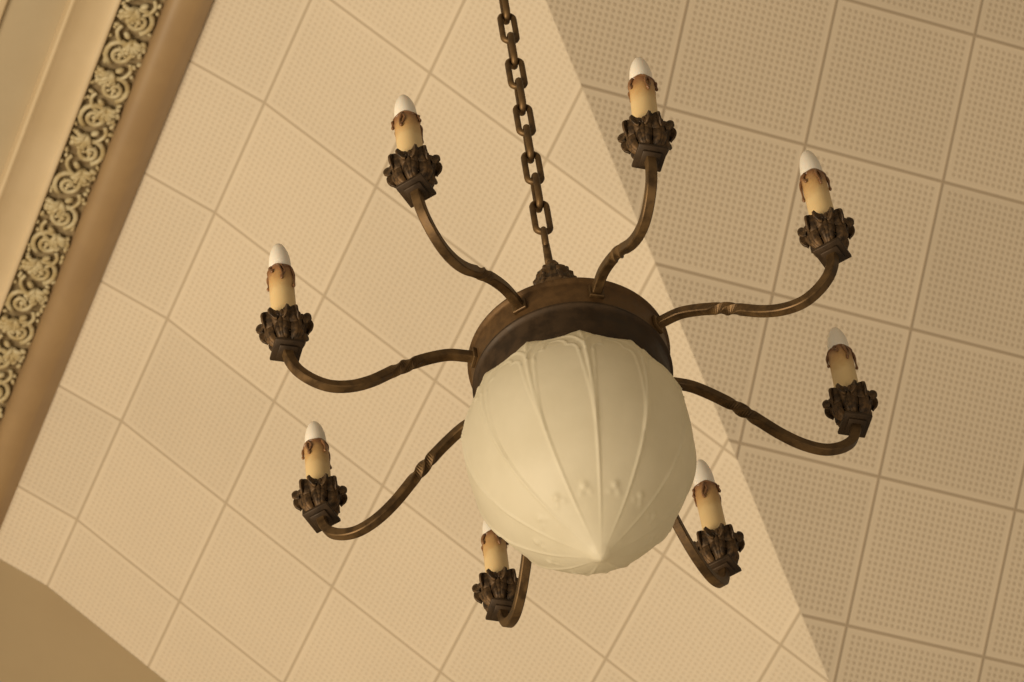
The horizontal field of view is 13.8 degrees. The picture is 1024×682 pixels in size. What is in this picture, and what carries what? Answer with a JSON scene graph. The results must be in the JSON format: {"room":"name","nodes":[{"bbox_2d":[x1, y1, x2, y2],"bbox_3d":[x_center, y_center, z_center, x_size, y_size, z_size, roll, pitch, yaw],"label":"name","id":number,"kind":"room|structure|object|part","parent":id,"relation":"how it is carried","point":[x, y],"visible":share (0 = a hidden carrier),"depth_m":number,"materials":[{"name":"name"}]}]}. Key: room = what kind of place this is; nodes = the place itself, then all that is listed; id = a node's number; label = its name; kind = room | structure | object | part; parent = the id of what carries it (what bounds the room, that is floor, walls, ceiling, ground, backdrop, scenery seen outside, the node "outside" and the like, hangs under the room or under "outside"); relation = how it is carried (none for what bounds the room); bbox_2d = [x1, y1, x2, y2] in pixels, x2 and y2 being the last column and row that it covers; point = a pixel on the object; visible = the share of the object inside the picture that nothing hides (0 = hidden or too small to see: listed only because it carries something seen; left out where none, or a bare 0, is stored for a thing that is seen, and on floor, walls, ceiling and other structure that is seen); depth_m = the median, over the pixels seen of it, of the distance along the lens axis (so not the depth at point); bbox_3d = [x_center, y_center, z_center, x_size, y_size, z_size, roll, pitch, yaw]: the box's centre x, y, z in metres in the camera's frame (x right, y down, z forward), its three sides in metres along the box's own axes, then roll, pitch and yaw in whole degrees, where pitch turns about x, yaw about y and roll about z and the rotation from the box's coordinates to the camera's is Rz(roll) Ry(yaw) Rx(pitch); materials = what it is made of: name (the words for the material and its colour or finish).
{"room":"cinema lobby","nodes":[
{"label":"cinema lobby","id":0,"kind":"room"},
{"bbox_2d":[0,0,66,177],"bbox_3d":[0.635,-4.043,9.318,13.180,0.001,11.020,-6,-51,-2],"label":"wall","id":1,"kind":"structure","parent":0,"point":[28,28],"depth_m":11.68,"materials":[{"name":"beige paint"}]},
{"bbox_2d":[256,0,877,627],"bbox_3d":[-0.191,-1.632,7.242,0.744,6.062,0.749,-6,-51,-2],"label":"chandelier","id":2,"kind":"object","parent":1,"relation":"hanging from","point":[575,433],"visible":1,"depth_m":5.00,"materials":[{"name":"white glass"}]},
{"bbox_3d":[-0.283,-0.097,5.167,0.027,0.061,0.027,-6,-48,-2],"label":"bulb","id":3,"kind":"part","parent":2,"relation":"part of","materials":[{"name":"white glass"}]},
{"bbox_3d":[-0.268,0.011,5.047,0.035,0.013,0.035,7,-50,-14],"label":"square plate","id":4,"kind":"part","parent":2,"relation":"part of","materials":[{"name":"brown metal"}]},
{"bbox_3d":[-0.248,0.122,5.347,0.027,0.061,0.027,-6,-54,-2],"label":"bulb","id":5,"kind":"part","parent":2,"relation":"part of","materials":[{"name":"white glass"}]},
{"bbox_3d":[-0.234,0.217,5.216,0.035,0.013,0.035,-28,-56,14],"label":"square plate","id":6,"kind":"part","parent":2,"relation":"part of","materials":[{"name":"brown metal"}]},
{"bbox_3d":[-0.156,0.033,5.066,0.242,0.108,0.018,8,-53,-13],"label":"candle arm","id":7,"kind":"part","parent":2,"relation":"part of","materials":[{"name":"brown metal"}]},
{"bbox_3d":[-0.131,0.173,5.181,0.246,0.108,0.018,-27,-53,14],"label":"candle arm","id":8,"kind":"part","parent":2,"relation":"part of","materials":[{"name":"brown metal"}]},
{"bbox_3d":[-0.127,-0.274,5.045,0.027,0.061,0.027,-6,-52,-2],"label":"bulb","id":9,"kind":"part","parent":2,"relation":"part of","materials":[{"name":"white glass"}]},
{"bbox_3d":[-0.111,-0.175,4.917,0.035,0.013,0.035,-28,-55,14],"label":"square plate","id":10,"kind":"part","parent":2,"relation":"part of","materials":[{"name":"brown metal"}]},
{"bbox_3d":[-0.050,-0.092,4.979,0.018,0.108,0.252,-28,-53,15],"label":"candle arm","id":11,"kind":"part","parent":2,"relation":"part of","materials":[{"name":"brown metal"}]},
{"bbox_3d":[-0.025,0.242,5.472,0.027,0.061,0.027,-5,-53,-2],"label":"bulb","id":12,"kind":"part","parent":2,"relation":"part of","materials":[{"name":"white glass"}]},
{"bbox_3d":[-0.013,0.339,5.343,0.035,0.013,0.035,9,-55,-12],"label":"square plate","id":13,"kind":"part","parent":2,"relation":"part of","materials":[{"name":"brown metal"}]},
{"bbox_3d":[0.018,0.253,5.265,0.018,0.108,0.252,8,-53,-13],"label":"candle arm","id":14,"kind":"part","parent":2,"relation":"part of","materials":[{"name":"brown metal"}]},
{"bbox_3d":[0.087,0.168,4.992,0.278,0.271,0.278,-7,-51,-3],"label":"lamp shade","id":15,"kind":"part","parent":2,"relation":"part of","materials":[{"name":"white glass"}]},
{"bbox_3d":[0.133,-0.120,4.980,0.018,0.108,0.238,8,-53,-13],"label":"candle arm","id":16,"kind":"part","parent":2,"relation":"part of","materials":[{"name":"brown metal"}]},
{"bbox_3d":[0.153,-0.318,5.045,0.027,0.061,0.027,-4,-50,0],"label":"bulb","id":17,"kind":"part","parent":2,"relation":"part of","materials":[{"name":"white glass"}]},
{"bbox_3d":[0.160,-0.214,4.921,0.035,0.013,0.035,9,-51,-11],"label":"square plate","id":18,"kind":"part","parent":2,"relation":"part of","materials":[{"name":"brown metal"}]},
{"bbox_3d":[0.202,0.218,5.260,0.018,0.108,0.249,-28,-53,15],"label":"candle arm","id":19,"kind":"part","parent":2,"relation":"part of","materials":[{"name":"brown metal"}]},
{"bbox_3d":[0.246,0.175,5.453,0.027,0.061,0.027,-7,-46,-3],"label":"bulb","id":20,"kind":"part","parent":2,"relation":"part of","materials":[{"name":"white glass"}]},
{"bbox_3d":[0.266,0.286,5.335,0.035,0.013,0.035,-28,-49,16],"label":"square plate","id":21,"kind":"part","parent":2,"relation":"part of","materials":[{"name":"brown metal"}]},
{"bbox_3d":[0.282,-0.046,5.058,0.244,0.108,0.018,-28,-53,15],"label":"candle arm","id":22,"kind":"part","parent":2,"relation":"part of","materials":[{"name":"brown metal"}]},
{"bbox_3d":[0.310,0.094,5.175,0.245,0.108,0.018,8,-53,-13],"label":"candle arm","id":23,"kind":"part","parent":2,"relation":"part of","materials":[{"name":"brown metal"}]},
{"bbox_3d":[0.363,-0.211,5.158,0.027,0.061,0.027,-6,-48,-3],"label":"bulb","id":24,"kind":"part","parent":2,"relation":"part of","materials":[{"name":"white glass"}]},
{"bbox_3d":[0.380,-0.105,5.037,0.035,0.013,0.035,-27,-51,16],"label":"square plate","id":25,"kind":"part","parent":2,"relation":"part of","materials":[{"name":"brown metal"}]},
{"bbox_3d":[0.410,0.003,5.336,0.027,0.061,0.027,-5,-52,-1],"label":"bulb","id":26,"kind":"part","parent":2,"relation":"part of","materials":[{"name":"white glass"}]},
{"bbox_3d":[0.422,0.102,5.208,0.035,0.013,0.035,8,-54,-12],"label":"square plate","id":27,"kind":"part","parent":2,"relation":"part of","materials":[{"name":"brown metal"}]},
{"bbox_2d":[0,559,165,681],"bbox_3d":[-1.163,4.038,8.449,8.700,11.639,0.001,15,-55,-18],"label":"wall","id":28,"kind":"structure","parent":0,"point":[44,638],"depth_m":12.60,"materials":[{"name":"beige paint"}]},
{"bbox_2d":[0,0,7,20],"bbox_3d":[1.283,-0.350,12.352,5.961,0.022,4.007,14,-54,-18],"label":"trim","id":29,"kind":"structure","parent":28,"relation":"attached to","point":[3,3],"depth_m":11.55,"materials":[{"name":"beige paint"}]},
{"bbox_2d":[0,0,120,313],"bbox_3d":[1.364,-0.202,12.470,5.666,0.042,3.719,14,-54,-17],"label":"trim","id":30,"kind":"structure","parent":28,"relation":"attached to","point":[84,26],"depth_m":11.80,"materials":[{"name":"beige paint"}]},
{"bbox_2d":[0,0,164,417],"bbox_3d":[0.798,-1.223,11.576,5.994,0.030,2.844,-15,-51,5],"label":"trim","id":31,"kind":"structure","parent":28,"relation":"attached to","point":[132,15],"depth_m":11.94,"materials":[{"name":"beige paint"}]},
{"bbox_2d":[0,0,212,528],"bbox_3d":[1.435,-0.073,12.575,5.407,0.086,3.466,14,-54,-17],"label":"trim","id":32,"kind":"structure","parent":28,"relation":"attached to","point":[176,31],"depth_m":12.02,"materials":[{"name":"beige paint"}]},
{"bbox_2d":[0,0,828,681],"bbox_3d":[-0.395,1.045,11.511,2.427,2.778,4.855,-22,-52,10],"label":"ceiling","id":33,"kind":"structure","parent":0,"point":[153,494],"depth_m":11.86,"materials":[{"name":"tile"}]},
{"bbox_2d":[546,0,1023,681],"bbox_3d":[1.159,0.935,11.444,4.473,3.050,3.786,14,-54,-18],"label":"ceiling","id":34,"kind":"structure","parent":0,"point":[900,553],"depth_m":11.42,"materials":[{"name":"tile"}]}
]}

